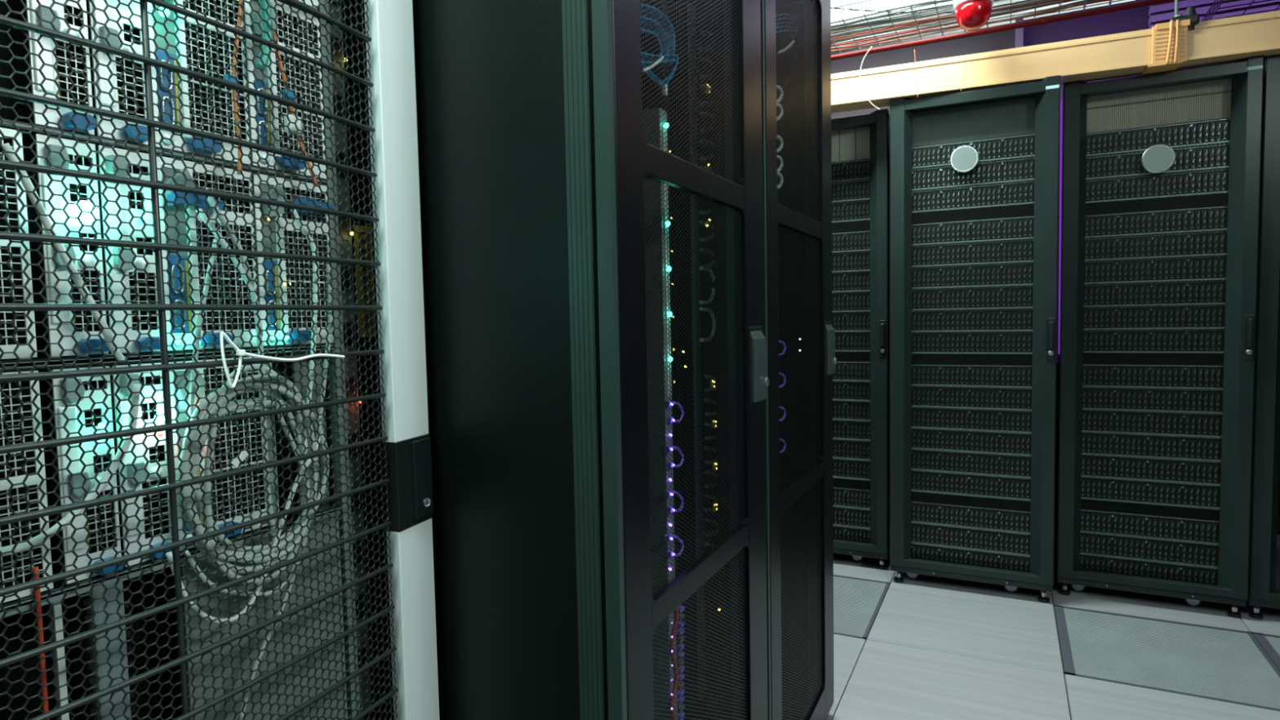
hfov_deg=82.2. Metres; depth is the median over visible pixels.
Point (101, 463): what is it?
grille
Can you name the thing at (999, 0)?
cable
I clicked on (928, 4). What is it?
cable
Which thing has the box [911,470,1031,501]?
server
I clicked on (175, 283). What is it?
socket
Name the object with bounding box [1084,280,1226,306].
server
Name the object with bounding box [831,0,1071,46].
cable
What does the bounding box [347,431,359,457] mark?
socket
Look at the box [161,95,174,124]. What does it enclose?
socket
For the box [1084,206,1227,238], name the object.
server
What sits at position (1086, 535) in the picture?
server
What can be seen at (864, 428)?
server
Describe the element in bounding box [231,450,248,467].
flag
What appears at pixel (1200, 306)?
server
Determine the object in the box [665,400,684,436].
cable
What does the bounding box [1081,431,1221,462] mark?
server
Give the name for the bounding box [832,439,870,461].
server
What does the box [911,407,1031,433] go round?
server
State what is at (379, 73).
rack
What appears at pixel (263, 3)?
cable
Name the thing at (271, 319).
socket
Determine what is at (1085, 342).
server
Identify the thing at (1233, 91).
rack
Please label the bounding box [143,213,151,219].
light
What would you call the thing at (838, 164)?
shelf
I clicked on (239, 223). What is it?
grille
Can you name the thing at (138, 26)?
grille
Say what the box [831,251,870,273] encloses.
server
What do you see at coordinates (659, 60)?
tie
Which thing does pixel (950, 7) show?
cable
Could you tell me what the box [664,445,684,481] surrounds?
cable
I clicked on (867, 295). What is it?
server
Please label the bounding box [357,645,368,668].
socket
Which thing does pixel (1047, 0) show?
cable
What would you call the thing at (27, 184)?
cable
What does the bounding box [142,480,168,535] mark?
grille
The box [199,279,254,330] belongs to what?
grille
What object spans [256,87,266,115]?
socket
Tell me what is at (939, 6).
cable
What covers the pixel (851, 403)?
server
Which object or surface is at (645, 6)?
cable bundle
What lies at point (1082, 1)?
cable
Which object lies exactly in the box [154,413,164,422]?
light
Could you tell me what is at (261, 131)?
socket
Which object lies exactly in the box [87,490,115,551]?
grille
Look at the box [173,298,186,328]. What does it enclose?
socket
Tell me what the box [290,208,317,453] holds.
cable
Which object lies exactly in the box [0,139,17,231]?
grille
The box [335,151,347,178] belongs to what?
socket
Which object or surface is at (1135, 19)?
wall
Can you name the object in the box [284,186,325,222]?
grille
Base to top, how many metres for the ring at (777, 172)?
0.050 m
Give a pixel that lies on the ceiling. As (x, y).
(1007, 1)
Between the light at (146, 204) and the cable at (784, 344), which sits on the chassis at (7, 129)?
the light at (146, 204)
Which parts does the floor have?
slat panel, slat panel, slat panel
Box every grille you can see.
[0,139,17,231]
[0,245,26,345]
[0,381,35,477]
[0,487,43,588]
[57,42,88,103]
[64,6,83,25]
[70,184,87,199]
[71,270,100,331]
[72,154,84,165]
[87,380,98,390]
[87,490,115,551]
[95,454,110,471]
[115,58,145,115]
[123,25,140,42]
[128,272,157,329]
[131,191,143,208]
[141,403,156,419]
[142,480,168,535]
[182,0,239,24]
[184,22,243,91]
[188,82,246,140]
[192,172,249,213]
[195,221,253,278]
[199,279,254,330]
[204,367,258,399]
[211,462,265,521]
[213,411,262,470]
[275,8,318,54]
[275,55,320,111]
[278,106,323,157]
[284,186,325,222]
[284,230,326,281]
[286,281,328,328]
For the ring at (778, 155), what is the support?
in the rack at (797, 216)
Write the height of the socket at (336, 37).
0.032 m
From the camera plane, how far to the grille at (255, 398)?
0.82 m
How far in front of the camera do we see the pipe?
3.54 m
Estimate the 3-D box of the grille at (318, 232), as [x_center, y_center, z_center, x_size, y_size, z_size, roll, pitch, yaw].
[-0.416,-0.128,0.913,0.001,0.060,0.064,1,4,27]
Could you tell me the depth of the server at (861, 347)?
3.29 m
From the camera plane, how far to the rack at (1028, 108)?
2.92 m
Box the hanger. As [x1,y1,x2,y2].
[1168,0,1199,30]
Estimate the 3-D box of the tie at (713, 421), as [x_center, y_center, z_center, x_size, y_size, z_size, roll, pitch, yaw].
[0.149,0.129,1.480,0.007,0.021,0.016,1,4,27]
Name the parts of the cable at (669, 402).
cord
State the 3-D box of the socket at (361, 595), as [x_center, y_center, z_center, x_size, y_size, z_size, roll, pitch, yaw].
[-0.385,0.340,1.012,0.002,0.032,0.017,1,4,27]
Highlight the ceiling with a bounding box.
[831,0,1134,54]
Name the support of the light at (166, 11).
attached to the chassis at (18, 50)
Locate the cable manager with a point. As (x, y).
(691, 5)
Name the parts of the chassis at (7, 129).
handle, handle, knob, handle, handle, knob, circuit plate, handle, circuit plate, knob, blue lever, circuit plate, circuit plate, knob, handle, blue lever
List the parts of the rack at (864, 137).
blanking panel, blanking panel, blanking panel, blanking panel, door, rail, handle, panel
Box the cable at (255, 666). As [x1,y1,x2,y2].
[237,262,333,719]
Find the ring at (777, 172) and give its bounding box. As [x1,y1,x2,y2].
[777,172,783,189]
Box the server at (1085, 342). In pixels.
[1083,328,1224,353]
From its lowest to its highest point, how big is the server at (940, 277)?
0.086 m
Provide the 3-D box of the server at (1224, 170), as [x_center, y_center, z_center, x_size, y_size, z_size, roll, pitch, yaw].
[2.039,-0.664,2.984,0.460,0.086,0.568,1,4,27]
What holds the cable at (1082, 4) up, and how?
in the basket tray at (886, 1)
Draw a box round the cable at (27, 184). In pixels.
[1,142,124,359]
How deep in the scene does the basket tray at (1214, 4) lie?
3.20 m
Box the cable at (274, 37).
[272,31,318,185]
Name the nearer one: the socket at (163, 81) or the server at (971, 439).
the socket at (163, 81)
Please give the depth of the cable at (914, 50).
2.87 m
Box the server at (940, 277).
[911,262,1033,289]
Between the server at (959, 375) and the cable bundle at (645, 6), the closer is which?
the cable bundle at (645, 6)
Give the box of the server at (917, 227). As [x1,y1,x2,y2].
[911,216,1034,246]
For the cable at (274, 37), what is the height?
0.167 m
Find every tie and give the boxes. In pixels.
[220,332,344,388]
[641,55,663,71]
[704,83,710,93]
[709,378,714,389]
[711,418,715,429]
[711,461,716,471]
[777,40,795,53]
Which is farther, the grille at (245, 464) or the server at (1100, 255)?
the server at (1100, 255)
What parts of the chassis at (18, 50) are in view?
handle, knob, handle, knob, circuit plate, circuit plate, knob, circuit plate, circuit plate, knob, handle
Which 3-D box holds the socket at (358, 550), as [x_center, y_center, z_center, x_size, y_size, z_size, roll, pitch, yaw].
[-0.387,0.265,1.008,0.002,0.032,0.017,1,4,27]
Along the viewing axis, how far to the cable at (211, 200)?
0.82 m
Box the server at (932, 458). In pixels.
[911,448,1031,479]
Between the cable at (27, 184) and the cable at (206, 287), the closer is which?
the cable at (27, 184)
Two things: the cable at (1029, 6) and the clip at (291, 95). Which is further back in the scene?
the cable at (1029, 6)
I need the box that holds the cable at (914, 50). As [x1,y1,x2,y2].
[914,49,917,91]
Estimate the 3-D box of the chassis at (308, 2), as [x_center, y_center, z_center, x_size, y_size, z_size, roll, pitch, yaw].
[-0.787,-0.528,0.816,0.613,0.209,0.527,1,4,27]
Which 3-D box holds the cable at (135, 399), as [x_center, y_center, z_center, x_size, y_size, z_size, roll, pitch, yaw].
[-0.511,0.094,0.660,0.008,0.136,0.126,1,4,27]
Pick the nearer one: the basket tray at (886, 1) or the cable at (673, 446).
the cable at (673, 446)
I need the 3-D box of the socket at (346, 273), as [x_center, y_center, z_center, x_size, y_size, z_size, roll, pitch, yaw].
[-0.394,-0.109,0.985,0.002,0.032,0.017,1,4,27]
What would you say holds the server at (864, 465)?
in the rack at (864, 137)
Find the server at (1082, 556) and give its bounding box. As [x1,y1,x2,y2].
[1079,554,1217,585]
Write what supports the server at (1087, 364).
in the rack at (1233, 91)
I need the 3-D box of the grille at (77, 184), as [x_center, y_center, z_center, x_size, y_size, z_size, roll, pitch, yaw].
[-0.528,-0.156,0.689,0.001,0.017,0.015,1,4,27]
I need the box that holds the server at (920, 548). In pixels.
[911,543,1030,572]
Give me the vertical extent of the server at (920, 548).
0.086 m
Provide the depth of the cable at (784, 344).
1.83 m
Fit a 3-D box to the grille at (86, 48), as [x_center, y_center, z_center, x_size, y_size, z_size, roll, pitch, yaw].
[-0.529,-0.265,0.683,0.001,0.058,0.025,1,4,27]
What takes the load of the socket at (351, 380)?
attached to the unit
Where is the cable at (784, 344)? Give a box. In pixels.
[778,340,786,355]
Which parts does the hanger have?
rod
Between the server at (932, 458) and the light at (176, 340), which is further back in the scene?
the server at (932, 458)
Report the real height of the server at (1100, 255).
0.086 m
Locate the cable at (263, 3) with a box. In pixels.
[255,0,272,71]
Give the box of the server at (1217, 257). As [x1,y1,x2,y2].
[1084,255,1226,284]
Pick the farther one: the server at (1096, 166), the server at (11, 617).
the server at (1096, 166)
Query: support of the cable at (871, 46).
hanging from the duct
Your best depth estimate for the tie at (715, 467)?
1.48 m
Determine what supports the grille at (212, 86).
attached to the chassis at (18, 50)
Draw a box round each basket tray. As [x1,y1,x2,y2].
[831,0,1147,55]
[1200,0,1279,21]
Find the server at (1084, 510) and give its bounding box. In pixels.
[1080,507,1219,545]
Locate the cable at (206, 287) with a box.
[187,239,217,447]
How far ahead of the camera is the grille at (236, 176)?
0.82 m
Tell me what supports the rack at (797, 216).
on the floor
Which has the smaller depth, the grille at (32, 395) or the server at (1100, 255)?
the grille at (32, 395)
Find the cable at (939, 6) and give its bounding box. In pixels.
[831,4,953,28]
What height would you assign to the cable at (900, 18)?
0.020 m
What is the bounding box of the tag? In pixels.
[662,84,667,95]
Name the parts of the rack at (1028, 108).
blanking panel, rail, blanking panel, blanking panel, blanking panel, door, panel, handle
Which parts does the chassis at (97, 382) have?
handle, handle, knob, handle, handle, knob, circuit plate, knob, handle, circuit plate, bay post, blank plate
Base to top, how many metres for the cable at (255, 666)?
0.513 m
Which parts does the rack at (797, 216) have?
door, panel, plate, cross rail, cross rail, corner post, rail, rail, handle plate, handle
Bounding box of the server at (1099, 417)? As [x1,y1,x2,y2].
[1081,408,1222,438]
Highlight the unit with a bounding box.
[302,0,372,712]
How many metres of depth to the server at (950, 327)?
2.94 m
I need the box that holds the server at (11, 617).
[0,510,347,719]
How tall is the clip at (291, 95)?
0.010 m
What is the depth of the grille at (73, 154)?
0.69 m
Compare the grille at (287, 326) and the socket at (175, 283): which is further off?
the grille at (287, 326)
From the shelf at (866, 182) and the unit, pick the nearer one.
the unit
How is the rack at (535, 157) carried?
on the floor
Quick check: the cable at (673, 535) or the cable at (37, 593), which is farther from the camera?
the cable at (673, 535)
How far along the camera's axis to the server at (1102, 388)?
2.78 m
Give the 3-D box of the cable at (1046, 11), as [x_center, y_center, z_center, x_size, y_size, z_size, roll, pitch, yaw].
[1.289,-1.621,3.716,3.150,0.017,0.061,1,4,27]
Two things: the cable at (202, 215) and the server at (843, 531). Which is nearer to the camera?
the cable at (202, 215)
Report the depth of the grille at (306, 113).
0.91 m
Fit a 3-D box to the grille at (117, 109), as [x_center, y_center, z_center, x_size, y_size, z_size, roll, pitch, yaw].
[-0.506,-0.268,0.729,0.001,0.058,0.025,1,4,27]
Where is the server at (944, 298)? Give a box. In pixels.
[911,285,1033,310]
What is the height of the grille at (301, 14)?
0.038 m
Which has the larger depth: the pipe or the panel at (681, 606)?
the pipe
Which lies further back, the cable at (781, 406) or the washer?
the washer
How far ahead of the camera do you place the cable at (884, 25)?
3.56 m
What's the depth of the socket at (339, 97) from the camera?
0.97 m
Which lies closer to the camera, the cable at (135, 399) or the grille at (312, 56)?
the cable at (135, 399)
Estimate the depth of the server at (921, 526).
3.00 m
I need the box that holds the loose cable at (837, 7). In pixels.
[832,7,991,13]
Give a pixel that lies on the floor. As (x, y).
(924, 647)
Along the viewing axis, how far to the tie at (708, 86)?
1.43 m
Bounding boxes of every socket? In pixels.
[159,58,173,90]
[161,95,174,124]
[171,264,184,293]
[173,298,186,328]
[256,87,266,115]
[257,120,268,146]
[266,268,275,295]
[267,300,277,326]
[328,0,340,6]
[329,35,342,64]
[333,94,344,117]
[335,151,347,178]
[337,209,350,235]
[340,266,352,290]
[342,322,355,346]
[345,377,356,398]
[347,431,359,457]
[350,486,361,512]
[352,540,364,566]
[355,593,366,620]
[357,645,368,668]
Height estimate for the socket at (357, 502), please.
0.032 m
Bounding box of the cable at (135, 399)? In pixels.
[0,383,140,556]
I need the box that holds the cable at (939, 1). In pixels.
[831,0,953,23]
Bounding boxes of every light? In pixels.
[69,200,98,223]
[97,422,105,428]
[143,201,151,208]
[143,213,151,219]
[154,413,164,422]
[156,431,163,437]
[158,7,169,17]
[174,337,181,342]
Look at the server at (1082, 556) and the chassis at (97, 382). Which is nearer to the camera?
the chassis at (97, 382)
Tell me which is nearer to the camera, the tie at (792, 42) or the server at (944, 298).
the tie at (792, 42)
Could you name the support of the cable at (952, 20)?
in the basket tray at (886, 1)
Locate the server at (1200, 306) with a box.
[1083,304,1225,329]
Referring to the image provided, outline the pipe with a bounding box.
[831,0,1181,60]
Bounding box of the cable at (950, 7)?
[880,7,953,20]
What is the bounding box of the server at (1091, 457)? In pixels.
[1080,453,1221,485]
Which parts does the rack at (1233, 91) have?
panel, panel, blanking panel, rail, blanking panel, blanking panel, blanking panel, door, panel, handle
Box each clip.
[223,74,237,84]
[281,88,293,99]
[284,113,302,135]
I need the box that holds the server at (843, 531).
[833,525,870,543]
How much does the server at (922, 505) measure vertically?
0.086 m
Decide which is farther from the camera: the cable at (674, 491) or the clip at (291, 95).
the cable at (674, 491)
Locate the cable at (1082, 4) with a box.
[831,0,1107,49]
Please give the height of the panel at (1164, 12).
0.615 m
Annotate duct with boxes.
[831,10,1279,113]
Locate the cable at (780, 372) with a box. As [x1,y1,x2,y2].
[778,372,786,387]
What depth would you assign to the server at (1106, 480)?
2.81 m
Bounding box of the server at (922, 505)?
[911,499,1030,534]
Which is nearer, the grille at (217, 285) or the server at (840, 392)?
the grille at (217, 285)
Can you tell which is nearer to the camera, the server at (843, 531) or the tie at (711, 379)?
the tie at (711, 379)
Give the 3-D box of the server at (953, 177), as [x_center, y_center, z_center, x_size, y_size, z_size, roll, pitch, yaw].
[1.435,-0.751,3.152,0.460,0.086,0.568,1,4,27]
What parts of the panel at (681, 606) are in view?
red cord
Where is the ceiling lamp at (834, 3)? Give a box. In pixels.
[831,0,953,25]
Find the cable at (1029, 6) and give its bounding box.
[837,0,1065,44]
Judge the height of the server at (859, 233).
0.086 m
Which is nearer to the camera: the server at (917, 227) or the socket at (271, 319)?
the socket at (271, 319)
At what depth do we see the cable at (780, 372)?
1.82 m
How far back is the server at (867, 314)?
3.29 m
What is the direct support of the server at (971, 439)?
in the rack at (1028, 108)
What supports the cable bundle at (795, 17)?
in the rack at (797, 216)
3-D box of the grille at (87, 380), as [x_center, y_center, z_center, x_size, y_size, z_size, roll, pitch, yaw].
[-0.523,0.024,0.702,0.001,0.009,0.008,1,4,27]
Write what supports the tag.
attached to the cable bundle at (659, 55)
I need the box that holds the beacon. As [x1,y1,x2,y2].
[953,0,994,31]
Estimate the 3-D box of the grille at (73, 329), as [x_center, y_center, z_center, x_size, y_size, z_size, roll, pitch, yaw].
[-0.525,-0.056,0.696,0.001,0.058,0.025,1,4,27]
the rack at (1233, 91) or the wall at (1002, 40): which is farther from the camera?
the wall at (1002, 40)
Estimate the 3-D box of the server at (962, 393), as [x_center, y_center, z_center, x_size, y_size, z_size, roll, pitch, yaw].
[1.453,0.136,3.205,0.460,0.086,0.568,1,4,27]
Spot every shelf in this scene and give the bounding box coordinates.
[831,159,869,183]
[831,179,870,203]
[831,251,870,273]
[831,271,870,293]
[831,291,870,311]
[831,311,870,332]
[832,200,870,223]
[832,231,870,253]
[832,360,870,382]
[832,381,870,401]
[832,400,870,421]
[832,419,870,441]
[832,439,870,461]
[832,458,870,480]
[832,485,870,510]
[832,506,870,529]
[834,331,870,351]
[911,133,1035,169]
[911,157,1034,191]
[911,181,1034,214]
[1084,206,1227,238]
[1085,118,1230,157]
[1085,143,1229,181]
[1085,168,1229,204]
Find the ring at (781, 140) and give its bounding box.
[777,135,783,151]
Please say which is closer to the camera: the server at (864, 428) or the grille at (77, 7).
the grille at (77, 7)
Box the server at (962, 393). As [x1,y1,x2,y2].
[911,385,1031,411]
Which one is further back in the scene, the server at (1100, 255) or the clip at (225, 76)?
the server at (1100, 255)
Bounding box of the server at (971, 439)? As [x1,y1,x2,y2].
[911,428,1031,456]
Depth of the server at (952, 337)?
2.94 m
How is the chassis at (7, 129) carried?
in the rack at (379, 73)
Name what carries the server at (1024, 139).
in the rack at (1028, 108)
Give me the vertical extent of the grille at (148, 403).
0.017 m
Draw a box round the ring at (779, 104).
[776,102,783,120]
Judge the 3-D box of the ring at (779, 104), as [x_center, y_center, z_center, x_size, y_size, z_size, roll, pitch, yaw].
[0.331,-0.593,1.766,0.009,0.054,0.082,1,4,27]
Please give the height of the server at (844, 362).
0.086 m
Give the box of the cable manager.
[687,2,718,699]
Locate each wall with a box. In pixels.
[831,29,1015,119]
[1022,0,1150,98]
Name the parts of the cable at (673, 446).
cord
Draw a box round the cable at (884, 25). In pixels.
[831,0,1035,36]
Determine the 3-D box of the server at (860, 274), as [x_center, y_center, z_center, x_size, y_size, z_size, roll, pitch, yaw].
[0.943,-0.366,3.577,0.460,0.086,0.568,1,4,27]
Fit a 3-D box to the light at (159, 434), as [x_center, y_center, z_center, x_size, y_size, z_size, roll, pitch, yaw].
[-0.489,0.076,0.748,0.006,0.006,0.006,-5,5,-45]
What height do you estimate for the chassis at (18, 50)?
0.209 m
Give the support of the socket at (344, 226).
attached to the unit
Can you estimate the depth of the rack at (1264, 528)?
2.59 m
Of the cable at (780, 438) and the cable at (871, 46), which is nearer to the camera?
the cable at (780, 438)
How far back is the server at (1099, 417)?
2.79 m
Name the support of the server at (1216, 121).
in the rack at (1233, 91)
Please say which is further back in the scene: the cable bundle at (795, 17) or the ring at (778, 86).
the cable bundle at (795, 17)
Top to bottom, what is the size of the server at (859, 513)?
0.086 m
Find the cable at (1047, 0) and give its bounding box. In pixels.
[833,0,1061,39]
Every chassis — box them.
[0,0,328,182]
[0,122,335,364]
[0,348,342,609]
[295,0,318,11]
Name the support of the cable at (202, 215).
in the rack at (379, 73)
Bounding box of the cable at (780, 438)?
[779,438,786,453]
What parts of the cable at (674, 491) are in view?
cord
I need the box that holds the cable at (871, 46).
[859,46,879,110]
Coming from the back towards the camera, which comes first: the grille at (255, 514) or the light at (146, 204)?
the grille at (255, 514)
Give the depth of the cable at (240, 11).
0.80 m
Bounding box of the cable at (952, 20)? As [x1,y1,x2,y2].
[832,0,1047,41]
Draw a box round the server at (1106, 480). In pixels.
[1080,476,1220,510]
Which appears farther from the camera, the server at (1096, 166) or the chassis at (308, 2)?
the server at (1096, 166)
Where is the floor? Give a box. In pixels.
[826,534,1279,719]
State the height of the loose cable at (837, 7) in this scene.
0.026 m
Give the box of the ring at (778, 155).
[777,155,783,172]
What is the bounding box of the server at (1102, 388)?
[1082,386,1222,413]
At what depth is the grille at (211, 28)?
0.80 m
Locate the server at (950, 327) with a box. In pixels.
[911,308,1032,332]
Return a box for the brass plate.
[353,224,374,337]
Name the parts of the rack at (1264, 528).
rail, panel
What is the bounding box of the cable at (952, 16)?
[831,0,1058,39]
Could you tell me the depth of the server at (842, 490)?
3.34 m
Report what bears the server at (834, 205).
in the rack at (864, 137)
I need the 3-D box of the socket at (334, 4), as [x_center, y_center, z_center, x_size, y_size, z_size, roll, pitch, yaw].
[-0.402,-0.483,0.963,0.002,0.032,0.017,1,4,27]
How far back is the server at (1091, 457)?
2.80 m
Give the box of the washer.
[1173,13,1182,17]
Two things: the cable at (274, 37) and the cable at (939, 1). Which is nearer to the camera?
the cable at (274, 37)
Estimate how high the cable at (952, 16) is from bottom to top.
0.016 m
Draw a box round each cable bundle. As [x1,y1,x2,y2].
[640,3,675,65]
[640,51,678,85]
[775,13,798,39]
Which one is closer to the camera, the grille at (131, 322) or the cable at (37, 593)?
the cable at (37, 593)
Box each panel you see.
[670,605,684,719]
[1148,0,1279,28]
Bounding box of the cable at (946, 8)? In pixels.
[920,8,950,14]
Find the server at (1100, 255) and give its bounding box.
[1084,231,1226,262]
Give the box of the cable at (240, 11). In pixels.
[231,0,243,174]
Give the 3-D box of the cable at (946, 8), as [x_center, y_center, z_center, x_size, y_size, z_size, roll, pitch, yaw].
[1.180,-1.618,3.497,3.151,0.017,0.039,1,4,27]
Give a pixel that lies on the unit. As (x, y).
(344, 206)
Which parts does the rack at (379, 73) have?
rod, cable coil, panel, latch lever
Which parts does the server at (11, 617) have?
thin post, post, plain panel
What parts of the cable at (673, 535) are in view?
cord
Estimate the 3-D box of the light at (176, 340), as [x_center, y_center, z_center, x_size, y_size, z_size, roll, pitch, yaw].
[-0.481,-0.021,0.763,0.007,0.007,0.007,-1,3,8]
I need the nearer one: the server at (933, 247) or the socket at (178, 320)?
the socket at (178, 320)
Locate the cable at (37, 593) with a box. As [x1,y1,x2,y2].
[32,566,49,719]
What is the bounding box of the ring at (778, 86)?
[776,84,783,102]
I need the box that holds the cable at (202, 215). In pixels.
[195,208,263,336]
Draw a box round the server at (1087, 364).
[1082,363,1223,389]
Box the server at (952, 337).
[911,331,1032,354]
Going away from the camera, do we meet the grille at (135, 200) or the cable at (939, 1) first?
the grille at (135, 200)
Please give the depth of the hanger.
2.55 m
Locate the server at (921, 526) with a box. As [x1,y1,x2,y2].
[911,522,1030,556]
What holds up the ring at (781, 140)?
in the rack at (797, 216)
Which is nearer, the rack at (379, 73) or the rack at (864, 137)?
the rack at (379, 73)
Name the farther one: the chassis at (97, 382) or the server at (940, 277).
the server at (940, 277)
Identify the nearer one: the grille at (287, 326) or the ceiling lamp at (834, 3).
the grille at (287, 326)
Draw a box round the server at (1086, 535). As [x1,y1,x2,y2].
[1080,532,1218,568]
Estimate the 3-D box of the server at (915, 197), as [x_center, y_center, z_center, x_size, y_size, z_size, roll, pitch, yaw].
[1.437,-0.662,3.157,0.460,0.086,0.568,1,4,27]
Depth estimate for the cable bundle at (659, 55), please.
1.25 m
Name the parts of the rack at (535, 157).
panel, corner post, door, power strip, panel, cross rail, cross rail, corner post, handle plate, handle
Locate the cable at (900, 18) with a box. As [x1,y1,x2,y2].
[831,0,999,31]
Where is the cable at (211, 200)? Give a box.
[204,186,284,577]
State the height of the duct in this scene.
0.150 m
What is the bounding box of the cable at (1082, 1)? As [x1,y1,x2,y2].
[831,0,1094,48]
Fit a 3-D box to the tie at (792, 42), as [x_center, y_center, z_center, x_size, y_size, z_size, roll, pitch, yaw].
[0.365,-0.780,1.830,0.007,0.078,0.146,1,4,27]
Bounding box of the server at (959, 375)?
[911,363,1031,388]
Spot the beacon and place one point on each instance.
(971, 15)
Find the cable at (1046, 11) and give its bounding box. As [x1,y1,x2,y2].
[831,0,1113,51]
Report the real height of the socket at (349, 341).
0.032 m
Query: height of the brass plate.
0.153 m
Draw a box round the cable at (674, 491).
[663,489,684,526]
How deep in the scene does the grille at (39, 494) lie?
0.65 m
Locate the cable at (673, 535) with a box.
[663,533,684,570]
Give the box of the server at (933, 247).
[911,239,1033,267]
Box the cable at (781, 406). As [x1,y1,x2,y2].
[779,406,786,421]
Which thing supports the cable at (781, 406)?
in the rack at (797, 216)
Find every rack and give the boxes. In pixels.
[0,0,439,719]
[412,0,768,719]
[760,0,836,719]
[831,108,889,569]
[889,75,1060,603]
[1053,54,1264,617]
[1246,54,1279,619]
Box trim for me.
[1015,17,1023,48]
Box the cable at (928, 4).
[831,0,950,26]
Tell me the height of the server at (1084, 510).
0.086 m
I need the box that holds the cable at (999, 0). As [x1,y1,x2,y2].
[831,0,1001,32]
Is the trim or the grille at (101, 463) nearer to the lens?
the grille at (101, 463)
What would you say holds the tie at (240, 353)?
attached to the rack at (379, 73)
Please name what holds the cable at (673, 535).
attached to the rack at (535, 157)
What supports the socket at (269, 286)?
attached to the chassis at (7, 129)
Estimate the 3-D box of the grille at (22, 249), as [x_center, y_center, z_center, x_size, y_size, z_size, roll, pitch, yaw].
[-0.579,-0.053,0.589,0.001,0.086,0.140,1,4,27]
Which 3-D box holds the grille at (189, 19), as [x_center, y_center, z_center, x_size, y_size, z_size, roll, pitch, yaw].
[-0.469,-0.393,0.802,0.001,0.038,0.066,1,4,27]

